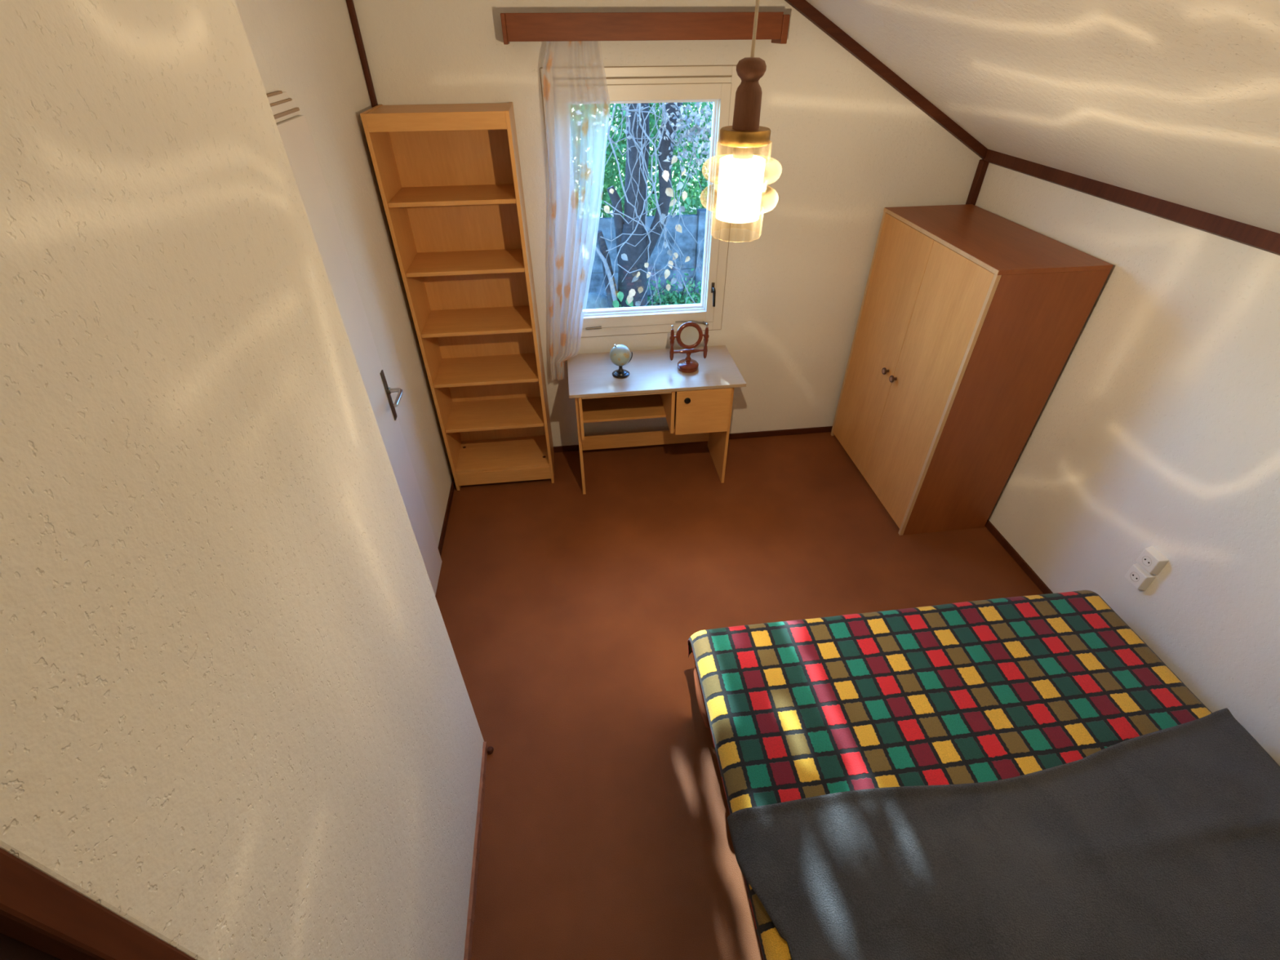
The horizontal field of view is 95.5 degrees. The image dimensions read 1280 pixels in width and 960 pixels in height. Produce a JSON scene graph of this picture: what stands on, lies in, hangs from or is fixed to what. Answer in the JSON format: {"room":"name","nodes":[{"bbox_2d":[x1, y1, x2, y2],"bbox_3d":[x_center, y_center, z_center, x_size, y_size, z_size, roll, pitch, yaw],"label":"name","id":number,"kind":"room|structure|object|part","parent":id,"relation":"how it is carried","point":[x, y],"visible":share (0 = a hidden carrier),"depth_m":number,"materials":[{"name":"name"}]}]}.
{"room":"bedroom","nodes":[
{"label":"bedroom","id":0,"kind":"room"},
{"bbox_2d":[0,0,484,959],"bbox_3d":[-0.813,0.172,0.984,0.470,3.200,1.030,-5,38,-5],"label":"wall","id":1,"kind":"structure","parent":0,"point":[238,721],"depth_m":0.74,"materials":[{"name":"paint"}]},
{"bbox_2d":[0,933,61,959],"bbox_3d":[-0.528,0.818,0.325,0.070,3.000,0.860,-5,38,-5],"label":"door","id":2,"kind":"structure","parent":1,"relation":"in","point":[11,948],"depth_m":0.51,"materials":[{"name":"brown wood"}]},
{"bbox_2d":[0,848,195,959],"bbox_3d":[-0.528,0.564,0.657,0.032,2.987,0.034,-5,38,-5],"label":"trim","id":3,"kind":"structure","parent":1,"relation":"attached to","point":[38,911],"depth_m":0.52,"materials":[{"name":"brown wood"}]},
{"bbox_2d":[463,741,493,959],"bbox_3d":[-0.554,1.392,1.976,0.037,0.053,1.015,-5,38,-5],"label":"baseboard","id":4,"kind":"structure","parent":1,"relation":"attached to","point":[486,749],"depth_m":2.04,"materials":[{"name":"brown wood"}]},
{"bbox_2d":[235,0,453,547],"bbox_3d":[-1.177,-0.763,2.171,0.120,3.200,2.060,-5,38,-5],"label":"wall","id":5,"kind":"structure","parent":0,"point":[307,50],"depth_m":2.41,"materials":[{"name":"paint"}]},
{"bbox_2d":[266,90,441,595],"bbox_3d":[-1.008,-0.075,2.120,0.097,2.174,1.072,-5,38,-5],"label":"door","id":6,"kind":"structure","parent":5,"relation":"in","point":[293,129],"depth_m":2.18,"materials":[{"name":"white paint"}]},
{"bbox_3d":[-1.048,-0.894,1.409,0.013,0.007,0.982,-5,38,-5],"label":"head moulding","id":7,"kind":"part","parent":6,"relation":"part of","materials":[{"name":"beige wood"}]},
{"bbox_3d":[-1.050,-0.892,1.443,0.016,0.007,1.032,-5,38,-5],"label":"head moulding","id":8,"kind":"part","parent":6,"relation":"part of","materials":[{"name":"beige wood"}]},
{"bbox_3d":[-1.049,-0.878,1.472,0.020,0.009,1.060,-5,38,-5],"label":"head moulding","id":9,"kind":"part","parent":6,"relation":"part of","materials":[{"name":"beige wood"}]},
{"bbox_3d":[-1.089,-0.366,2.520,0.006,0.233,0.034,-5,38,-5],"label":"handle plate","id":10,"kind":"part","parent":6,"relation":"part of","materials":[{"name":"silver metal"}]},
{"bbox_3d":[-1.047,-0.351,2.466,0.067,0.023,0.133,-5,38,-5],"label":"lever","id":11,"kind":"part","parent":6,"relation":"part of","materials":[{"name":"silver metal"}]},
{"bbox_2d":[437,476,455,555],"bbox_3d":[-1.171,0.137,3.577,0.012,0.045,0.953,-5,38,-5],"label":"baseboard","id":12,"kind":"structure","parent":5,"relation":"attached to","point":[453,484],"depth_m":3.45,"materials":[{"name":"brown wood"}]},
{"bbox_2d":[600,192,706,306],"bbox_3d":[0.154,-2.828,7.926,10.000,0.100,8.880,-5,38,-5],"label":"ground","id":13,"kind":"structure","parent":0,"point":[611,211],"depth_m":10.10,"materials":[{"name":"green plant"}]},
{"bbox_2d":[586,292,608,309],"bbox_3d":[-0.480,-1.823,6.301,0.448,0.430,0.320,-5,38,-5],"label":"stone","id":14,"kind":"object","parent":13,"relation":"on","point":[602,302],"visible":0.23,"depth_m":6.15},
{"bbox_2d":[612,291,633,307],"bbox_3d":[-0.168,-1.641,5.912,0.211,0.534,0.094,-5,38,-5],"label":"seedling","id":15,"kind":"object","parent":13,"relation":"on","point":[620,295],"visible":0.24,"depth_m":5.80,"materials":[{"name":"green plant"}]},
{"bbox_2d":[595,102,683,307],"bbox_3d":[-0.365,-3.384,5.147,1.761,4.244,1.264,-5,38,-5],"label":"tree","id":16,"kind":"object","parent":13,"relation":"on","point":[621,226],"visible":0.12,"depth_m":5.56,"materials":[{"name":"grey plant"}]},
{"bbox_3d":[-0.284,-1.995,5.934,0.283,1.050,0.150,-5,38,-5],"label":"stem","id":17,"kind":"part","parent":16,"relation":"part of","materials":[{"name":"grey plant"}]},
{"bbox_3d":[-0.196,-2.346,5.761,0.226,1.042,0.110,-5,38,-5],"label":"stem","id":18,"kind":"part","parent":16,"relation":"part of","materials":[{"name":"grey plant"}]},
{"bbox_3d":[-0.048,-3.432,4.949,0.219,2.864,0.323,27,46,30],"label":"stem","id":19,"kind":"part","parent":16,"relation":"part of","materials":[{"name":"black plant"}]},
{"bbox_2d":[595,102,712,308],"bbox_3d":[0.180,-2.489,5.229,1.887,2.203,0.443,-5,38,-5],"label":"climbing vine","id":20,"kind":"object","parent":16,"relation":"attached to","point":[687,135],"visible":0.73,"depth_m":5.04,"materials":[{"name":"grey plant"}]},
{"bbox_3d":[-0.253,-2.920,4.892,0.320,1.098,0.060,-5,38,-5],"label":"vine stem","id":21,"kind":"part","parent":20,"relation":"part of","materials":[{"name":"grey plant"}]},
{"bbox_3d":[-0.339,-2.622,5.181,0.869,1.922,0.060,-5,38,-5],"label":"vine stem","id":22,"kind":"part","parent":20,"relation":"part of","materials":[{"name":"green plant"}]},
{"bbox_3d":[-0.140,-2.594,5.291,0.647,2.104,0.062,-5,38,-5],"label":"vine stem","id":23,"kind":"part","parent":20,"relation":"part of","materials":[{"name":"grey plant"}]},
{"bbox_3d":[-0.085,-2.551,5.229,0.379,2.102,0.070,-5,38,-5],"label":"vine stem","id":24,"kind":"part","parent":20,"relation":"part of","materials":[{"name":"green plant"}]},
{"bbox_3d":[-0.089,-2.292,5.474,0.572,0.077,0.035,-6,39,-7],"label":"vine stem","id":25,"kind":"part","parent":20,"relation":"part of","materials":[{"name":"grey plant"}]},
{"bbox_3d":[-0.089,-2.260,5.460,0.471,0.196,0.025,-5,39,-6],"label":"vine stem","id":26,"kind":"part","parent":20,"relation":"part of","materials":[{"name":"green plant"}]},
{"bbox_3d":[-0.090,-2.572,5.056,0.508,1.854,0.066,-5,38,-5],"label":"vine stem","id":27,"kind":"part","parent":20,"relation":"part of","materials":[{"name":"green plant"}]},
{"bbox_3d":[-0.102,-2.938,4.978,0.549,0.102,0.047,-6,39,-7],"label":"vine stem","id":28,"kind":"part","parent":20,"relation":"part of","materials":[{"name":"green plant"}]},
{"bbox_3d":[-0.044,-2.469,5.391,0.528,0.171,0.046,-5,38,-5],"label":"vine stem","id":29,"kind":"part","parent":20,"relation":"part of","materials":[{"name":"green plant"}]},
{"bbox_3d":[-0.054,-2.919,5.041,0.076,1.284,0.064,-5,38,-5],"label":"vine stem","id":30,"kind":"part","parent":20,"relation":"part of","materials":[{"name":"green plant"}]},
{"bbox_3d":[-0.037,-2.888,5.045,0.443,0.145,0.059,-5,38,-5],"label":"vine stem","id":31,"kind":"part","parent":20,"relation":"part of","materials":[{"name":"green plant"}]},
{"bbox_3d":[-0.046,-2.679,5.175,0.280,1.830,0.065,-5,38,-5],"label":"vine stem","id":32,"kind":"part","parent":20,"relation":"part of","materials":[{"name":"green plant"}]},
{"bbox_3d":[-0.024,-2.363,5.189,0.589,0.262,0.044,-5,38,-5],"label":"vine stem","id":33,"kind":"part","parent":20,"relation":"part of","materials":[{"name":"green plant"}]},
{"bbox_3d":[0.015,-2.888,5.028,0.173,1.322,0.068,-5,38,-5],"label":"vine stem","id":34,"kind":"part","parent":20,"relation":"part of","materials":[{"name":"grey plant"}]},
{"bbox_3d":[0.052,-3.019,4.714,0.423,0.092,0.063,-5,38,-5],"label":"vine stem","id":35,"kind":"part","parent":20,"relation":"part of","materials":[{"name":"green plant"}]},
{"bbox_3d":[0.087,-2.003,5.523,0.610,0.129,0.059,-5,38,-5],"label":"vine stem","id":36,"kind":"part","parent":20,"relation":"part of","materials":[{"name":"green plant"}]},
{"bbox_3d":[0.076,-2.843,4.981,0.295,1.329,0.060,-5,38,-5],"label":"vine stem","id":37,"kind":"part","parent":20,"relation":"part of","materials":[{"name":"grey plant"}]},
{"bbox_3d":[0.117,-2.452,5.151,0.247,2.153,0.064,-5,38,-5],"label":"vine stem","id":38,"kind":"part","parent":20,"relation":"part of","materials":[{"name":"grey plant"}]},
{"bbox_3d":[0.126,-2.776,5.114,0.594,1.604,0.066,-5,38,-5],"label":"vine stem","id":39,"kind":"part","parent":20,"relation":"part of","materials":[{"name":"grey plant"}]},
{"bbox_3d":[0.145,-3.005,4.843,0.606,0.165,0.045,-3,38,-3],"label":"vine stem","id":40,"kind":"part","parent":20,"relation":"part of","materials":[{"name":"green plant"}]},
{"bbox_3d":[0.147,-2.602,5.096,0.532,1.854,0.059,-6,39,-7],"label":"vine stem","id":41,"kind":"part","parent":20,"relation":"part of","materials":[{"name":"grey plant"}]},
{"bbox_3d":[0.186,-2.523,5.189,0.255,2.091,0.066,-5,38,-5],"label":"vine stem","id":42,"kind":"part","parent":20,"relation":"part of","materials":[{"name":"grey plant"}]},
{"bbox_3d":[0.265,-2.558,5.201,0.206,2.055,0.060,-3,38,-3],"label":"vine stem","id":43,"kind":"part","parent":20,"relation":"part of","materials":[{"name":"grey plant"}]},
{"bbox_3d":[0.325,-2.530,5.220,0.466,2.120,0.068,-5,38,-5],"label":"vine stem","id":44,"kind":"part","parent":20,"relation":"part of","materials":[{"name":"grey plant"}]},
{"bbox_3d":[0.270,-2.660,5.178,0.448,1.866,0.063,-5,38,-5],"label":"vine stem","id":45,"kind":"part","parent":20,"relation":"part of","materials":[{"name":"grey plant"}]},
{"bbox_3d":[0.363,-2.920,4.879,0.484,1.085,0.067,-5,38,-5],"label":"vine stem","id":46,"kind":"part","parent":20,"relation":"part of","materials":[{"name":"grey plant"}]},
{"bbox_3d":[0.455,-2.545,5.184,0.353,2.054,0.068,-5,38,-5],"label":"vine stem","id":47,"kind":"part","parent":20,"relation":"part of","materials":[{"name":"grey plant"}]},
{"bbox_3d":[0.590,-2.504,5.184,0.294,2.117,0.060,-5,38,-5],"label":"vine stem","id":48,"kind":"part","parent":20,"relation":"part of","materials":[{"name":"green plant"}]},
{"bbox_3d":[0.247,-3.054,5.235,0.616,2.237,0.207,-13,40,-15],"label":"stem","id":49,"kind":"part","parent":16,"relation":"part of","materials":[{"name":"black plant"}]},
{"bbox_2d":[588,208,706,297],"bbox_3d":[-0.239,-2.628,6.828,5.697,0.950,0.140,-5,38,-5],"label":"fence","id":50,"kind":"object","parent":13,"relation":"on","point":[695,224],"visible":0.16,"depth_m":6.83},
{"bbox_3d":[-0.237,-2.371,7.031,1.817,0.295,0.060,-5,38,-5],"label":"panel","id":51,"kind":"part","parent":50,"relation":"part of","materials":[{"name":"wood"}]},
{"bbox_3d":[-0.239,-2.728,6.750,1.817,0.597,0.060,-5,38,-5],"label":"panel","id":52,"kind":"part","parent":50,"relation":"part of","materials":[{"name":"concrete"}]},
{"bbox_3d":[0.722,-2.705,6.919,0.120,0.950,0.140,-5,38,-5],"label":"post","id":53,"kind":"part","parent":50,"relation":"part of","materials":[{"name":"wood"}]},
{"bbox_2d":[600,102,712,217],"bbox_3d":[0.173,-3.771,6.941,4.489,2.605,1.390,-5,38,-5],"label":"foliage","id":54,"kind":"object","parent":13,"relation":"on","point":[611,171],"visible":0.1,"depth_m":6.59,"materials":[{"name":"green plant"}]},
{"bbox_2d":[647,268,701,306],"bbox_3d":[0.484,-2.189,6.717,1.592,0.456,0.496,-5,38,-5],"label":"bush","id":55,"kind":"object","parent":13,"relation":"on","point":[681,298],"visible":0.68,"depth_m":6.74,"materials":[{"name":"green plant"}]},
{"bbox_2d":[648,290,700,306],"bbox_3d":[0.065,-1.285,5.844,3.651,0.078,3.261,-5,38,-5],"label":"fallen leaves","id":56,"kind":"object","parent":13,"relation":"on","point":[655,304],"visible":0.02,"depth_m":6.99,"materials":[{"name":"green plant"}]},
{"bbox_2d":[352,0,982,446],"bbox_3d":[0.204,-1.546,3.154,3.800,3.200,0.095,-5,38,-5],"label":"wall","id":57,"kind":"structure","parent":0,"point":[846,146],"depth_m":3.10,"materials":[{"name":"paint"}]},
{"bbox_2d":[346,0,377,107],"bbox_3d":[-1.229,-1.310,3.037,0.026,2.987,0.026,-5,38,-5],"label":"trim","id":58,"kind":"structure","parent":57,"relation":"attached to","point":[350,6],"depth_m":2.57,"materials":[{"name":"brown wood"}]},
{"bbox_2d":[539,65,741,337],"bbox_3d":[0.013,-1.460,3.201,1.028,1.343,0.230,-5,38,-5],"label":"window","id":59,"kind":"structure","parent":57,"relation":"in","point":[718,85],"depth_m":3.11,"materials":[{"name":"beige paint"}]},
{"bbox_3d":[0.012,-1.461,3.213,0.857,1.213,0.040,-5,38,-5],"label":"sash","id":60,"kind":"part","parent":59,"relation":"part of","materials":[{"name":"white paint"}]},
{"bbox_3d":[0.019,-1.424,3.167,0.857,1.213,0.034,-5,38,-5],"label":"sash","id":61,"kind":"part","parent":59,"relation":"part of","materials":[{"name":"beige paint"}]},
{"bbox_3d":[0.430,-1.135,3.431,0.018,0.060,0.010,-5,38,-5],"label":"handle","id":62,"kind":"part","parent":59,"relation":"part of","materials":[{"name":"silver metal"}]},
{"bbox_3d":[0.436,-1.086,3.441,0.020,0.110,0.040,-5,38,-5],"label":"lever","id":63,"kind":"part","parent":59,"relation":"part of","materials":[{"name":"black plastic"}]},
{"bbox_2d":[500,12,790,44],"bbox_3d":[0.029,-2.018,2.600,1.264,0.113,0.146,-5,38,-5],"label":"rail","id":64,"kind":"object","parent":57,"relation":"attached to","point":[587,26],"visible":1,"depth_m":2.54,"materials":[{"name":"brown wood"}]},
{"bbox_2d":[542,40,610,380],"bbox_3d":[-0.343,-1.307,3.063,0.418,1.702,0.092,-5,38,-5],"label":"curtain","id":65,"kind":"object","parent":64,"relation":"hanging from","point":[576,100],"visible":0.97,"depth_m":2.90,"materials":[{"name":"white fabric"}]},
{"bbox_2d":[553,426,832,452],"bbox_3d":[0.335,-0.285,4.101,3.168,0.045,0.012,-5,38,-5],"label":"baseboard","id":66,"kind":"structure","parent":57,"relation":"attached to","point":[828,428],"depth_m":4.15,"materials":[{"name":"brown wood"}]},
{"bbox_2d":[784,0,987,159],"bbox_3d":[0.806,-2.147,2.689,2.203,1.259,0.040,-5,38,-5],"label":"trim","id":67,"kind":"structure","parent":57,"relation":"attached to","point":[804,7],"depth_m":2.85,"materials":[{"name":"brown wood"}]},
{"bbox_2d":[965,159,989,205],"bbox_3d":[1.886,-1.065,3.712,0.040,1.740,0.040,-5,38,-5],"label":"trim","id":68,"kind":"structure","parent":57,"relation":"attached to","point":[982,166],"depth_m":3.23,"materials":[{"name":"brown wood"}]},
{"bbox_2d":[435,431,1043,959],"bbox_3d":[0.505,1.230,2.314,3.800,0.120,4.900,-5,38,-5],"label":"floor","id":69,"kind":"structure","parent":0,"point":[570,616],"depth_m":2.86,"materials":[{"name":"brown carpet"}]},
{"bbox_2d":[360,102,554,490],"bbox_3d":[-0.884,-0.863,3.229,0.616,2.043,0.348,-5,38,-5],"label":"bookshelf","id":70,"kind":"object","parent":69,"relation":"on","point":[449,176],"visible":1,"depth_m":3.10,"materials":[{"name":"brown wood"}]},
{"bbox_3d":[-1.181,-0.839,3.202,0.018,2.043,0.347,-5,38,-5],"label":"panel","id":71,"kind":"part","parent":70,"relation":"part of","materials":[{"name":"brown wood"}]},
{"bbox_3d":[-0.888,-1.654,2.604,0.580,0.019,0.337,-5,38,-5],"label":"panel","id":72,"kind":"part","parent":70,"relation":"part of","materials":[{"name":"brown wood"}]},
{"bbox_3d":[-0.887,-1.384,2.823,0.580,0.020,0.329,-5,38,-5],"label":"shelf","id":73,"kind":"part","parent":70,"relation":"part of","materials":[{"name":"brown wood"}]},
{"bbox_3d":[-0.886,-1.132,3.021,0.580,0.020,0.329,-5,38,-5],"label":"shelf","id":74,"kind":"part","parent":70,"relation":"part of","materials":[{"name":"brown wood"}]},
{"bbox_3d":[-0.905,-0.968,3.363,0.580,2.003,0.006,-5,38,-5],"label":"panel","id":75,"kind":"part","parent":70,"relation":"part of","materials":[{"name":"brown wood"}]},
{"bbox_3d":[-0.885,-0.881,3.219,0.580,0.020,0.329,-5,38,-5],"label":"shelf","id":76,"kind":"part","parent":70,"relation":"part of","materials":[{"name":"brown wood"}]},
{"bbox_3d":[-0.883,-0.646,3.405,0.580,0.020,0.329,-5,38,-5],"label":"shelf","id":77,"kind":"part","parent":70,"relation":"part of","materials":[{"name":"brown wood"}]},
{"bbox_3d":[-0.882,-0.409,3.592,0.580,0.020,0.329,-5,38,-5],"label":"shelf","id":78,"kind":"part","parent":70,"relation":"part of","materials":[{"name":"brown wood"}]},
{"bbox_3d":[-0.881,-0.172,3.777,0.580,0.020,0.333,-5,38,-5],"label":"shelf","id":79,"kind":"part","parent":70,"relation":"part of","materials":[{"name":"brown wood"}]},
{"bbox_3d":[-0.588,-0.887,3.258,0.018,2.043,0.347,-5,38,-5],"label":"panel","id":80,"kind":"part","parent":70,"relation":"part of","materials":[{"name":"brown wood"}]},
{"bbox_2d":[567,345,746,494],"bbox_3d":[0.077,-0.357,3.630,0.990,0.745,0.510,-5,38,-5],"label":"desk","id":81,"kind":"object","parent":69,"relation":"on","point":[696,406],"visible":0.98,"depth_m":3.41,"materials":[{"name":"laminate"}]},
{"bbox_3d":[-0.378,-0.323,3.605,0.018,0.725,0.419,-5,38,-5],"label":"leg panel","id":82,"kind":"part","parent":81,"relation":"part of","materials":[{"name":"brown wood"}]},
{"bbox_2d":[609,344,632,378],"bbox_3d":[-0.111,-0.683,3.288,0.120,0.191,0.120,14,40,17],"label":"globe","id":83,"kind":"object","parent":81,"relation":"on","point":[620,354],"visible":1,"depth_m":3.24,"materials":[{"name":"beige plastic"}]},
{"bbox_3d":[-0.073,-0.476,3.226,0.500,0.015,0.018,-5,38,-5],"label":"rail","id":84,"kind":"part","parent":81,"relation":"part of","materials":[{"name":"brown wood"}]},
{"bbox_3d":[0.267,-0.445,3.270,0.037,0.037,0.010,-5,38,-5],"label":"knob","id":85,"kind":"part","parent":81,"relation":"part of","materials":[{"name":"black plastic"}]},
{"bbox_2d":[669,321,709,373],"bbox_3d":[0.279,-0.764,3.318,0.202,0.278,0.124,14,40,17],"label":"mirror","id":86,"kind":"object","parent":81,"relation":"on","point":[689,335],"visible":1,"depth_m":3.29,"materials":[{"name":"brown wood"}]},
{"bbox_3d":[0.182,-0.765,3.301,0.030,0.192,0.030,-5,38,-5],"label":"post","id":87,"kind":"part","parent":86,"relation":"part of","materials":[{"name":"brown wood"}]},
{"bbox_3d":[0.280,-0.712,3.359,0.036,0.062,0.036,-5,38,-5],"label":"stem","id":88,"kind":"part","parent":86,"relation":"part of","materials":[{"name":"brown wood"}]},
{"bbox_3d":[0.279,-0.814,3.278,0.154,0.154,0.025,-5,25,-5],"label":"round frame","id":89,"kind":"part","parent":86,"relation":"part of","materials":[{"name":"brown wood"}]},
{"bbox_2d":[680,326,698,345],"bbox_3d":[0.280,-0.811,3.272,0.108,0.108,0.001,-5,25,-5],"label":"mirror glass","id":90,"kind":"object","parent":86,"relation":"attached to","point":[689,335],"depth_m":3.27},
{"bbox_3d":[0.376,-0.781,3.319,0.030,0.192,0.030,-5,38,-5],"label":"post","id":91,"kind":"part","parent":86,"relation":"part of","materials":[{"name":"brown wood"}]},
{"bbox_3d":[0.361,-0.393,3.342,0.313,0.287,0.015,-5,38,-5],"label":"cupboard door","id":92,"kind":"part","parent":81,"relation":"part of","materials":[{"name":"brown wood"}]},
{"bbox_3d":[0.506,-0.394,3.689,0.018,0.725,0.419,-5,38,-5],"label":"leg panel","id":93,"kind":"part","parent":81,"relation":"part of","materials":[{"name":"brown wood"}]},
{"bbox_2d":[693,666,710,729],"bbox_3d":[1.229,1.323,1.809,1.823,0.323,1.980,-5,38,-5],"label":"bed","id":94,"kind":"object","parent":69,"relation":"on","point":[701,705],"visible":0.16,"depth_m":2.30,"materials":[{"name":"brown wood"}]},
{"bbox_2d":[687,590,1212,959],"bbox_3d":[1.243,1.274,1.819,1.848,0.322,2.014,-5,38,-5],"label":"mattress","id":95,"kind":"object","parent":94,"relation":"on","point":[996,689],"visible":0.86,"depth_m":2.16,"materials":[{"name":"multicoloured fabric"}]},
{"bbox_2d":[727,708,1279,959],"bbox_3d":[1.284,1.379,1.498,1.876,0.166,1.455,-5,38,-5],"label":"throw","id":96,"kind":"object","parent":95,"relation":"on","point":[1164,844],"visible":1,"depth_m":1.72,"materials":[{"name":"grey fabric"}]},
{"bbox_2d":[831,204,1113,535],"bbox_3d":[1.677,-0.620,3.326,0.550,1.520,1.058,-5,38,-5],"label":"wardrobe","id":97,"kind":"object","parent":69,"relation":"on","point":[971,316],"visible":1,"depth_m":2.96,"materials":[{"name":"brown laminate"}]},
{"bbox_3d":[1.414,-0.756,3.494,0.018,1.467,0.518,-5,38,-5],"label":"door","id":98,"kind":"part","parent":97,"relation":"part of","materials":[{"name":"brown wood"}]},
{"bbox_3d":[1.414,-0.627,3.342,0.031,0.041,0.041,-5,38,-5],"label":"knob","id":99,"kind":"part","parent":97,"relation":"part of","materials":[{"name":"brown metal"}]},
{"bbox_3d":[1.426,-0.569,3.268,0.031,0.041,0.041,-5,38,-5],"label":"knob","id":100,"kind":"part","parent":97,"relation":"part of","materials":[{"name":"brown metal"}]},
{"bbox_3d":[1.477,-0.444,3.099,0.018,1.467,0.492,-5,38,-5],"label":"door","id":101,"kind":"part","parent":97,"relation":"part of","materials":[{"name":"brown wood"}]},
{"bbox_3d":[1.689,-1.210,2.863,0.520,0.020,1.058,-5,38,-5],"label":"panel","id":102,"kind":"part","parent":97,"relation":"part of","materials":[{"name":"brown laminate"}]},
{"bbox_3d":[1.766,-0.295,2.930,0.500,1.500,0.020,-5,38,-5],"label":"panel","id":103,"kind":"part","parent":97,"relation":"part of","materials":[{"name":"brown laminate"}]},
{"bbox_2d":[805,0,1279,233],"bbox_3d":[1.164,-0.773,0.852,2.350,1.442,4.720,-5,38,-5],"label":"ceiling","id":104,"kind":"structure","parent":0,"point":[1175,101],"depth_m":1.74,"materials":[{"name":"paint"}]},
{"bbox_2d":[719,0,770,159],"bbox_3d":[0.206,-0.877,0.995,0.162,0.875,0.162,-5,38,-5],"label":"pendant lamp","id":105,"kind":"object","parent":104,"relation":"hanging from","point":[745,134],"visible":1,"depth_m":1.11,"materials":[{"name":"brown wood"}]},
{"bbox_2d":[732,146,754,159],"bbox_3d":[0.207,-0.660,1.165,0.042,0.024,0.042,-5,38,-5],"label":"light bulb","id":106,"kind":"object","parent":105,"relation":"attached to","point":[738,153],"depth_m":1.15,"materials":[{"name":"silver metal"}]},
{"bbox_3d":[0.205,-0.998,0.899,0.008,0.566,0.007,-5,38,-5],"label":"cord","id":107,"kind":"part","parent":105,"relation":"part of","materials":[{"name":"beige plastic"}]},
{"bbox_2d":[975,162,1279,766],"bbox_3d":[2.251,0.317,1.869,0.120,1.850,4.700,-5,38,-5],"label":"wall","id":108,"kind":"structure","parent":0,"point":[1158,428],"depth_m":2.32,"materials":[{"name":"paint"}]},
{"bbox_2d":[984,519,1053,594],"bbox_3d":[2.190,1.034,2.418,0.012,0.045,4.688,-5,38,-5],"label":"baseboard","id":109,"kind":"structure","parent":108,"relation":"attached to","point":[998,536],"depth_m":3.17,"materials":[{"name":"brown wood"}]},
{"bbox_2d":[983,149,1279,255],"bbox_3d":[2.172,-0.324,1.332,0.036,0.067,4.670,-5,38,-5],"label":"trim","id":110,"kind":"structure","parent":108,"relation":"attached to","point":[1260,238],"depth_m":2.28,"materials":[{"name":"brown wood"}]},
{"bbox_2d":[1124,562,1155,590],"bbox_3d":[2.122,0.410,2.473,0.038,0.087,0.087,-5,38,-5],"label":"wall socket","id":111,"kind":"object","parent":108,"relation":"attached to","point":[1137,575],"visible":0.98,"depth_m":2.46,"materials":[{"name":"white plastic"}]},
{"bbox_2d":[1136,546,1168,574],"bbox_3d":[2.121,0.335,2.414,0.038,0.087,0.087,-5,38,-5],"label":"wall socket","id":112,"kind":"object","parent":108,"relation":"attached to","point":[1153,561],"visible":1,"depth_m":2.40,"materials":[{"name":"white plastic"}]}
]}

